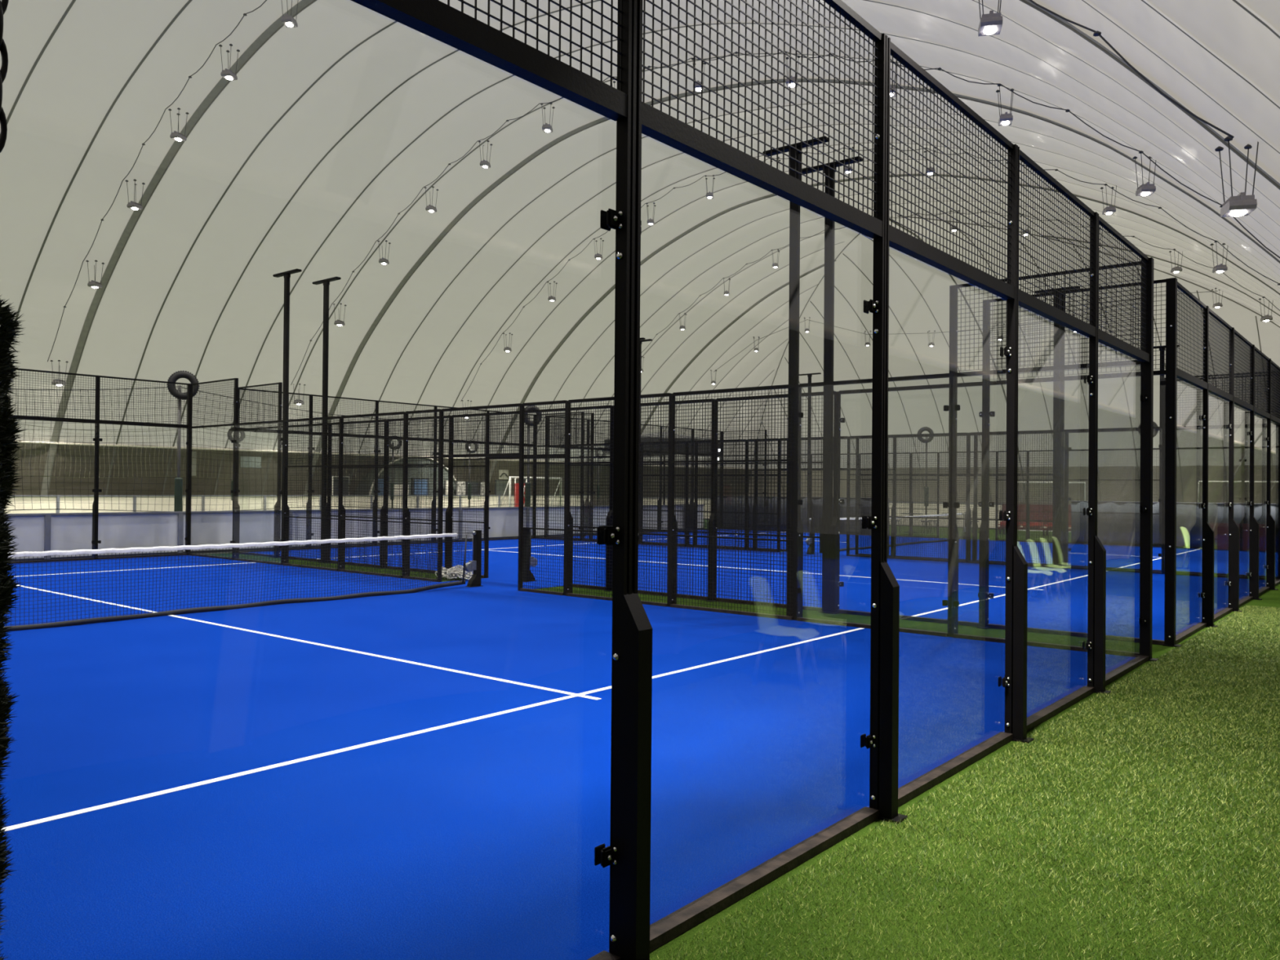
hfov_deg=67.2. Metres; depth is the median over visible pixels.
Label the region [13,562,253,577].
service line
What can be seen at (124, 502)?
fence
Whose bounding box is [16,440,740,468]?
trim
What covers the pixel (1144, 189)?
floodlight
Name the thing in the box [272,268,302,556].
mast
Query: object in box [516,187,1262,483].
trim
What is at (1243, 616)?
artificial grass
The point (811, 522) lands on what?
net post
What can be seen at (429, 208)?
floodlight
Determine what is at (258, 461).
poster
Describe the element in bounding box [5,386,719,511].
netting
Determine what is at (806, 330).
floodlight
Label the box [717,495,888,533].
windscreen
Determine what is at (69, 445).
netting
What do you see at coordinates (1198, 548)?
service line
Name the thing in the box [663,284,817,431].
trim
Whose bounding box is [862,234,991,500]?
trim
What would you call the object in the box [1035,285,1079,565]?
mast
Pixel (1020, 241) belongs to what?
trim
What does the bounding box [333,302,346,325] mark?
floodlight
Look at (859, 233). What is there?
trim
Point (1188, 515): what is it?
windscreen
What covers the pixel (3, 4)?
hanging chain
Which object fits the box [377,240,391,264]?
floodlight
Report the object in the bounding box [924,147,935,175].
floodlight
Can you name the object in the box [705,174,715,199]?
floodlight
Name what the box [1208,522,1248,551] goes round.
barrier
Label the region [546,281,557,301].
floodlight
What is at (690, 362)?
trim
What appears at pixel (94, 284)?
floodlight
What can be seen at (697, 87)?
floodlight
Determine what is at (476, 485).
tall cabinet
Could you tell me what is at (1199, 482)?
goal
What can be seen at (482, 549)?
centre line
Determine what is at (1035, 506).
bench
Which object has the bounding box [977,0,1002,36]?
floodlight
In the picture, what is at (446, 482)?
panel
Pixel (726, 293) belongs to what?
floodlight
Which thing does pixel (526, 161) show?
trim
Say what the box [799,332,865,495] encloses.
trim
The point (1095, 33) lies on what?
power cable
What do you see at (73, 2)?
trim
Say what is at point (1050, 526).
cushion
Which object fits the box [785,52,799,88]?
floodlight
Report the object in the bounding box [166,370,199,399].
tyre
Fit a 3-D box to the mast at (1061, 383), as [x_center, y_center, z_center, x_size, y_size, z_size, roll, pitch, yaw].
[9.224,-1.119,21.122,0.920,6.045,0.120,0,-1,39]
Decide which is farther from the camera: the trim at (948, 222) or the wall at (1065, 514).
the trim at (948, 222)
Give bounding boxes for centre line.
[16,584,600,699]
[481,549,1044,590]
[844,542,1160,557]
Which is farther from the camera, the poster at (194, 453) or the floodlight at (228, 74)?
the poster at (194, 453)
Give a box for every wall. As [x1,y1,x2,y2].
[4,504,704,561]
[10,440,751,506]
[535,372,1276,578]
[546,373,1275,576]
[724,412,1249,551]
[748,465,1249,504]
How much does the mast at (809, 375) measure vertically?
6.045 m
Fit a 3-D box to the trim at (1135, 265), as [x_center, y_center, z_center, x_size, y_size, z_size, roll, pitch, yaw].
[28.963,-4.238,53.505,0.052,13.194,12.876,0,-1,39]
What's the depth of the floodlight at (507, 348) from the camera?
49.27 m
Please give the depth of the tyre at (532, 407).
32.08 m
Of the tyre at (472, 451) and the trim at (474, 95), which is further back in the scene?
the tyre at (472, 451)
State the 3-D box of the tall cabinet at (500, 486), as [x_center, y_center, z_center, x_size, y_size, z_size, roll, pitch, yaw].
[-7.870,1.002,55.000,0.080,2.040,1.030,0,-1,39]
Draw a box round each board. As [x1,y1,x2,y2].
[456,480,466,494]
[479,480,484,494]
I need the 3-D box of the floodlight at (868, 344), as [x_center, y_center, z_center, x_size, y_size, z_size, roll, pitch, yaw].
[14.486,-8.996,61.376,0.425,0.950,0.470,0,0,6]
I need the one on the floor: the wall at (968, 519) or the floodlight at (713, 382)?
the wall at (968, 519)
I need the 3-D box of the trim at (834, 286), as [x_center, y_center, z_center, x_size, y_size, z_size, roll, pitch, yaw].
[15.757,-4.813,62.902,0.052,14.262,15.133,0,-1,39]
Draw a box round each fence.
[4,494,590,513]
[8,368,723,564]
[189,261,1141,657]
[237,279,1165,644]
[351,0,1279,959]
[643,497,1071,531]
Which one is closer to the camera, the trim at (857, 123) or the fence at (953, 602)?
the fence at (953, 602)
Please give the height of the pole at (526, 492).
4.020 m
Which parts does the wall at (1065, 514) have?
rail, panel, post, post, rail, panel, post, rail, rail, panel, rail, post, panel, rail, post, panel, rail, post, panel, post, rail, rail, panel, rail, post, rail, rail, rail, panel, post, rail, rail, rail, rail, panel, rail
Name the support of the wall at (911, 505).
on the floor
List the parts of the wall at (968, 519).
rail, rail, panel, post, rail, rail, rail, panel, rail, post, rail, panel, rail, rail, post, rail, panel, rail, post, panel, rail, post, rail, panel, rail, rail, post, rail, rail, rail, panel, rail, post, rail, rail, panel, rail, rail, post, rail, rail, post, rail, rail, panel, rail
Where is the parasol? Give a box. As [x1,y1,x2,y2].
[604,431,719,502]
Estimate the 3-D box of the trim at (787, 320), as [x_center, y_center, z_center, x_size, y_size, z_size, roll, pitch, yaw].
[5.506,-4.233,65.277,11.749,12.918,0.072,0,-1,39]
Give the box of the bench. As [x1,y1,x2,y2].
[998,503,1071,536]
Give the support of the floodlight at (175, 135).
hanging from the ceiling at (97, 46)
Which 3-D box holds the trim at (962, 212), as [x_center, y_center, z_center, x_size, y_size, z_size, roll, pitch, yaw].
[21.319,-5.359,40.345,21.088,15.048,0.072,0,-1,39]
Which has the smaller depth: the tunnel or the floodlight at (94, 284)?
the floodlight at (94, 284)
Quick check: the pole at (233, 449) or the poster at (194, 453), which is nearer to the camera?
the pole at (233, 449)
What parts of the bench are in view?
seat, backrest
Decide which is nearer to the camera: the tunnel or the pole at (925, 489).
the pole at (925, 489)
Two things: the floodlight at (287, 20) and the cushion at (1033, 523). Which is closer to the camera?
the floodlight at (287, 20)
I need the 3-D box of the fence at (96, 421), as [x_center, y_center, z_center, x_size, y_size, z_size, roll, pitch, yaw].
[-6.748,-0.176,26.819,0.152,3.970,31.726,0,-1,39]
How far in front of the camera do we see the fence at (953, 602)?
13.61 m
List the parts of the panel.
panel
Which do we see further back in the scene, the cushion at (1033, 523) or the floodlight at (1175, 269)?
the floodlight at (1175, 269)
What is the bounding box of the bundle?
[435,564,481,579]
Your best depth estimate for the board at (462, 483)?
52.89 m
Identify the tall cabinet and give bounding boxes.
[466,480,479,494]
[494,480,509,494]
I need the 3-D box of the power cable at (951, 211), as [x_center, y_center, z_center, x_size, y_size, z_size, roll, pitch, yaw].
[13.197,-8.408,46.377,34.762,9.110,0.100,0,-1,39]
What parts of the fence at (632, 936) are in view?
rail, panel, rail, post, panel, rail, rail, rail, post, panel, rail, rail, rail, post, panel, rail, rail, rail, post, rail, panel, rail, rail, post, post, rail, panel, rail, rail, post, rail, panel, rail, rail, post, panel, rail, rail, rail, post, rail, glass pane, panel, rail, rail, post, glass pane, rail, rail, panel, rail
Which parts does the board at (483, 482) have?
panel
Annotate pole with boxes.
[173,385,182,511]
[231,448,233,500]
[390,442,394,503]
[467,446,471,507]
[524,415,530,506]
[597,453,599,506]
[924,436,927,528]
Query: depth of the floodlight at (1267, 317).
37.49 m
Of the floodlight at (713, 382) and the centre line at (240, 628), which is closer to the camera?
the centre line at (240, 628)
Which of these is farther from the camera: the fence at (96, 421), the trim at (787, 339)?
the trim at (787, 339)
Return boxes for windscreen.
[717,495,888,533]
[1071,500,1249,547]
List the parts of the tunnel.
pale panel, door frame, door pane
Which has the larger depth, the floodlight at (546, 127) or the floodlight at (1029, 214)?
the floodlight at (1029, 214)
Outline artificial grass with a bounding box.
[653,604,1279,959]
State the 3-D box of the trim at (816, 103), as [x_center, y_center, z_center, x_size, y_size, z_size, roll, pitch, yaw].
[2.026,-5.606,35.270,44.462,15.130,0.072,0,-1,39]
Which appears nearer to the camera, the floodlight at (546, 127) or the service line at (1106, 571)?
the service line at (1106, 571)
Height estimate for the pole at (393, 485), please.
3.750 m
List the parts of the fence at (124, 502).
board panel, board post, board panel, board post, board panel, board post, board panel, board post, board panel, rail, board panel, board panel, board panel, board panel, board post, board panel, board panel, board panel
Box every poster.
[191,451,196,475]
[240,456,261,467]
[498,469,508,479]
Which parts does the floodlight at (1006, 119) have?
suspension chain, suspension chain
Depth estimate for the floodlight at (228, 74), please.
28.15 m
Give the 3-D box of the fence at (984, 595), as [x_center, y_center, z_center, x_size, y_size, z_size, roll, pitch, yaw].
[-2.015,-0.214,16.738,19.940,3.970,0.186,0,-1,39]
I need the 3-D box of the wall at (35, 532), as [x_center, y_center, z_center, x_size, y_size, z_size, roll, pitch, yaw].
[-10.186,1.251,23.507,0.105,0.996,40.200,0,-1,39]
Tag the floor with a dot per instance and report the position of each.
(477, 839)
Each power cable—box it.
[47,0,1234,361]
[290,51,1279,385]
[460,147,1279,401]
[641,210,1279,352]
[713,290,1217,372]
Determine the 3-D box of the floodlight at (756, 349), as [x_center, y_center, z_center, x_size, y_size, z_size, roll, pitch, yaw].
[7.549,-8.802,62.541,0.425,0.950,0.470,0,0,10]
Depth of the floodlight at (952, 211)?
45.43 m
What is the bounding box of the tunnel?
[353,455,455,494]
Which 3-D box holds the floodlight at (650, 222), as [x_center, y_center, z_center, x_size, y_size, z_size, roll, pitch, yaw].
[0.488,-11.997,43.541,0.425,0.950,0.470,0,0,7]
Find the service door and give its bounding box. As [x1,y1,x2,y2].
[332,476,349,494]
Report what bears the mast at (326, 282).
on the floor
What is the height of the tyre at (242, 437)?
0.700 m
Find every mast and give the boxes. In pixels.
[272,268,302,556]
[311,276,341,562]
[638,338,652,502]
[762,136,828,616]
[799,373,821,531]
[801,155,862,613]
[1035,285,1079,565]
[1040,288,1083,512]
[1153,345,1179,546]
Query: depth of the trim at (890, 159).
47.27 m
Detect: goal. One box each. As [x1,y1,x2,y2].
[496,476,561,506]
[1018,481,1084,532]
[1198,480,1249,502]
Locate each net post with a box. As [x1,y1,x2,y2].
[523,528,537,582]
[805,517,815,554]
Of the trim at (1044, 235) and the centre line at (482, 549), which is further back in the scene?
the trim at (1044, 235)
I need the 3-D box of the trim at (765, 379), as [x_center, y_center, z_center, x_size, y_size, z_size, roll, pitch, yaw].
[6.664,-2.756,70.283,7.187,10.064,0.072,0,-1,39]
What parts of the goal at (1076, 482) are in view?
goal frame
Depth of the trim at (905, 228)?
56.70 m
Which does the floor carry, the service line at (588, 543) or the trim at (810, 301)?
the service line at (588, 543)
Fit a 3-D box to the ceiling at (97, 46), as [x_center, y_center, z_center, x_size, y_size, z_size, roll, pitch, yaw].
[1.205,-7.305,34.158,42.284,12.083,75.740,0,-1,39]
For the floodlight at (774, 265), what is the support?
hanging from the ceiling at (97, 46)
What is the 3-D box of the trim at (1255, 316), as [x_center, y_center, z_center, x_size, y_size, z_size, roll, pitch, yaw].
[34.008,-2.974,52.373,0.052,10.738,8.192,0,-1,39]
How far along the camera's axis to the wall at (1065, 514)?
23.27 m
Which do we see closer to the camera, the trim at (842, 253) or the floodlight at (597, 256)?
the floodlight at (597, 256)
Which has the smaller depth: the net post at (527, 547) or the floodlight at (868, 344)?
the net post at (527, 547)
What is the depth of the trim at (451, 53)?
33.21 m
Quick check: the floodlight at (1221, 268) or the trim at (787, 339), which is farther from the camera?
the trim at (787, 339)
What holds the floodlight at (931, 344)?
hanging from the ceiling at (97, 46)
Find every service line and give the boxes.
[0,627,862,832]
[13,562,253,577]
[333,542,589,558]
[911,570,1107,616]
[1118,548,1201,568]
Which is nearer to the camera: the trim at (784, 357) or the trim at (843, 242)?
the trim at (843, 242)
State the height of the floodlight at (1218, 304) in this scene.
0.950 m
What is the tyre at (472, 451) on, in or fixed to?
attached to the pole at (468, 496)
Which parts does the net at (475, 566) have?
net post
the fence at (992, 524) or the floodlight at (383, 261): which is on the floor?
the fence at (992, 524)
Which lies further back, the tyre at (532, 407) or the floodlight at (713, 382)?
the floodlight at (713, 382)
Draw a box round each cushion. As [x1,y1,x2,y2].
[998,521,1021,527]
[1022,522,1044,528]
[1044,523,1052,528]
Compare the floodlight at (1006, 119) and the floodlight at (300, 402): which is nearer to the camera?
the floodlight at (1006, 119)
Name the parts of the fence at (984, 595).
rail, rail, panel, rail, post, rail, rail, post, rail, rail, rail, panel, rail, post, rail, rail, panel, rail, rail, post, rail, rail, rail, panel, rail, post, rail, panel, rail, rail, panel, rail, rail, rail, post, rail, rail, rail, panel, rail, post, rail, rail, panel, rail, rail, post, rail, rail, post, rail, rail, rail, panel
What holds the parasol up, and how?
on the floor
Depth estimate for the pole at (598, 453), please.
58.84 m
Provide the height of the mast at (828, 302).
6.045 m
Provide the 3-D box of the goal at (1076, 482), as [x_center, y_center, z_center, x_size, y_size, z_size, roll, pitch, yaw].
[16.588,1.094,39.211,2.883,2.034,0.862,0,-1,29]
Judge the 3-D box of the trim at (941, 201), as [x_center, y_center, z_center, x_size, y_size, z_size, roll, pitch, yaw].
[10.823,-5.445,45.979,44.462,15.130,0.072,0,-1,39]
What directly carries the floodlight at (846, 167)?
hanging from the ceiling at (97, 46)
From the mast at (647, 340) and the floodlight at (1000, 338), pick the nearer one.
the mast at (647, 340)
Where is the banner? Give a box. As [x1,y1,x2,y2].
[514,478,527,506]
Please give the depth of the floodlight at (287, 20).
26.09 m
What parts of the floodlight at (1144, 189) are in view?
suspension chain, suspension chain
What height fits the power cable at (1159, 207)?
9.110 m
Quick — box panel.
[444,480,448,494]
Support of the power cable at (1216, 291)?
hanging from the ceiling at (97, 46)
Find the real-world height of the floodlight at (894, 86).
0.950 m
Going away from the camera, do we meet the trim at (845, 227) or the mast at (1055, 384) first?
the mast at (1055, 384)
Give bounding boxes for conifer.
[0,294,26,959]
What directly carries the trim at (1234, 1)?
attached to the ceiling at (97, 46)
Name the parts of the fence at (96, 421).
rail, rail, panel, rail, post, rail, rail, panel, rail, post, post, rail, rail, panel, rail, post, rail, rail, rail, panel, post, rail, rail, panel, rail, post, rail, rail, panel, rail, post, rail, rail, panel, post, post, panel, rail, post, rail, panel, panel, post, panel, rail, post, panel, post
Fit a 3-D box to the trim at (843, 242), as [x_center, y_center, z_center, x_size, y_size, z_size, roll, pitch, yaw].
[3.760,-5.345,57.759,18.590,14.994,0.072,0,-1,39]
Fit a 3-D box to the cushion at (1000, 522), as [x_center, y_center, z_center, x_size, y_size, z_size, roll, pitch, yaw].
[14.034,1.688,36.555,0.770,0.200,0.560,0,-1,39]
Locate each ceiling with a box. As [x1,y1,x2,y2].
[0,0,1279,468]
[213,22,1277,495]
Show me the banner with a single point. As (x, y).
(516, 485)
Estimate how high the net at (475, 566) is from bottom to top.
0.931 m
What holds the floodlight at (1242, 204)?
hanging from the ceiling at (97, 46)
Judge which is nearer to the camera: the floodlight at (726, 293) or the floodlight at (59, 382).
the floodlight at (59, 382)
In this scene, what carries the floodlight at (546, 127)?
hanging from the ceiling at (97, 46)
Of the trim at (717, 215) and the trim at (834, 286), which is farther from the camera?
the trim at (834, 286)
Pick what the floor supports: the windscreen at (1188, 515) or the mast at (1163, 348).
the mast at (1163, 348)
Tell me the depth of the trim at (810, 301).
64.19 m
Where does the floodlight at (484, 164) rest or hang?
hanging from the ceiling at (97, 46)
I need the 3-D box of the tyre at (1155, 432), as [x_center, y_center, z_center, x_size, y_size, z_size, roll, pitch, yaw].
[19.189,-1.909,36.400,0.700,0.700,0.170,0,0,9]
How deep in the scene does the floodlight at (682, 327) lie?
55.56 m
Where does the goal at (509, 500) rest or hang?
on the floor
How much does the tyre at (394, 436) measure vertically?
0.700 m
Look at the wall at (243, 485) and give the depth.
42.66 m
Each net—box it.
[4,529,483,631]
[818,511,965,553]
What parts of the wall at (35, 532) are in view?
board panel, board post, board panel, board post, board panel, board post, board panel, rail, board panel, board post, board panel, board post, board panel, board panel, board panel, board panel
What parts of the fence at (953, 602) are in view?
rail, rail, rail, panel, post, rail, rail, post, rail, rail, panel, rail, rail, post, rail, rail, rail, panel, rail, post, rail, rail, rail, rail, panel, rail, post, panel, rail, post, rail, rail, panel, rail, rail, rail, post, rail, rail, panel, rail, rail, post, rail, rail, rail, panel, rail, post, rail, rail, post, rail, rail, rail, panel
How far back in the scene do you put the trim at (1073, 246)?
57.22 m
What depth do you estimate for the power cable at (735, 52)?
24.23 m
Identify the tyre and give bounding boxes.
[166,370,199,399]
[226,426,244,442]
[388,435,401,449]
[465,440,478,453]
[524,405,541,426]
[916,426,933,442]
[1137,422,1158,436]
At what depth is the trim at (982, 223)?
42.58 m
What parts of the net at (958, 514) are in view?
net post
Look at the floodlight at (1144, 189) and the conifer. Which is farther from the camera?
the floodlight at (1144, 189)
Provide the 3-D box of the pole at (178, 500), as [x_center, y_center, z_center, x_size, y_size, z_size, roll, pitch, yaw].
[-11.112,-0.267,23.229,0.176,4.020,0.180,0,-1,39]
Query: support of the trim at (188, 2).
attached to the ceiling at (97, 46)
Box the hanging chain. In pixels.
[0,0,8,152]
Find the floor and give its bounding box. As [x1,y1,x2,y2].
[0,525,1279,959]
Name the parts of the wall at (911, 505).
panel, post, post, panel, post, rail, panel, post, panel, post, rail, panel, post, panel, post, rail, rail, rail, panel, rail, rail, panel, rail, rail, rail, rail, rail, post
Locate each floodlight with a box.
[50,360,68,386]
[85,260,104,288]
[124,178,145,210]
[168,107,188,142]
[218,44,239,80]
[280,0,297,27]
[293,383,305,404]
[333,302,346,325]
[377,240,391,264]
[424,186,438,212]
[478,140,492,168]
[502,333,512,351]
[540,102,555,133]
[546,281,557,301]
[593,238,604,259]
[645,202,655,225]
[679,312,686,329]
[691,58,706,92]
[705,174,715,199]
[710,369,716,384]
[723,277,730,295]
[753,336,759,351]
[772,248,779,267]
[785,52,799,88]
[804,317,809,332]
[842,146,853,173]
[864,330,871,346]
[890,61,898,97]
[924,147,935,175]
[927,330,935,346]
[948,210,959,231]
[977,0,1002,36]
[995,84,1013,125]
[995,323,1004,340]
[1019,213,1030,235]
[1100,183,1116,214]
[1132,151,1155,195]
[1168,248,1182,272]
[1209,240,1227,273]
[1211,287,1222,307]
[1214,136,1258,217]
[1258,296,1273,321]
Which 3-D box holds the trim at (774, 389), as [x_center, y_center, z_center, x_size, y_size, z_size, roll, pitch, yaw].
[11.543,-2.123,72.337,0.052,8.958,5.840,0,-1,39]
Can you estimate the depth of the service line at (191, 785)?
5.91 m
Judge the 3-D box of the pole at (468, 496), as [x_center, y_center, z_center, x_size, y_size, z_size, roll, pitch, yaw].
[-9.031,0.105,51.048,0.176,3.750,0.180,0,-1,39]
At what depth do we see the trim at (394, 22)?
33.37 m
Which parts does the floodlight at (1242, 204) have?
suspension chain, suspension chain, suspension chain, suspension chain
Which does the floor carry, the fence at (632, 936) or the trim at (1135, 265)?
the fence at (632, 936)
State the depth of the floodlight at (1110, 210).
31.21 m
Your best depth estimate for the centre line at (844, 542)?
25.10 m
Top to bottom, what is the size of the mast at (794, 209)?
6.045 m
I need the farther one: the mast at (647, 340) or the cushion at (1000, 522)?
the cushion at (1000, 522)
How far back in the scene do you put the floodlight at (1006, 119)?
23.62 m
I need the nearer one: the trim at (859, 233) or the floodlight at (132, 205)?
the floodlight at (132, 205)
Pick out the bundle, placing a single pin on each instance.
(468, 575)
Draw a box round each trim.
[0,0,1279,134]
[14,0,1279,319]
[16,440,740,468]
[40,0,1279,495]
[105,0,1279,495]
[161,0,1279,495]
[262,53,1277,495]
[303,78,1279,495]
[349,102,1276,486]
[395,123,1279,457]
[436,142,1278,444]
[457,159,1278,479]
[488,173,1279,485]
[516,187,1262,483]
[541,200,1279,493]
[571,226,845,480]
[593,241,844,487]
[640,260,835,434]
[656,320,787,497]
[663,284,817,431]
[675,338,787,497]
[699,378,765,481]
[748,233,860,488]
[773,389,807,480]
[784,357,833,475]
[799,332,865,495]
[809,301,892,479]
[834,285,924,487]
[842,253,957,498]
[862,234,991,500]
[889,219,1026,503]
[897,215,1279,327]
[911,212,1279,307]
[947,222,1053,438]
[982,222,1279,311]
[1019,240,1101,501]
[1041,235,1279,315]
[1073,245,1140,495]
[1135,265,1183,502]
[1196,290,1227,502]
[1232,0,1279,38]
[1255,315,1262,351]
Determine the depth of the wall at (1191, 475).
60.80 m
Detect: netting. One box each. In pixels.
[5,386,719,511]
[14,423,602,484]
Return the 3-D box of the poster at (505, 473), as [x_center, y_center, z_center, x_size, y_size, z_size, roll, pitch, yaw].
[-7.762,-0.307,54.995,0.088,0.540,0.700,0,-1,39]
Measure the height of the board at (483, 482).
1.940 m
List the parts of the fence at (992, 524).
board panel, board panel, board panel, rail, board panel, board panel, board panel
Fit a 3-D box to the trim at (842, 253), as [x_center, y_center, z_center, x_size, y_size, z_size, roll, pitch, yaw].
[16.810,-5.128,60.544,0.052,14.872,17.446,0,-1,39]

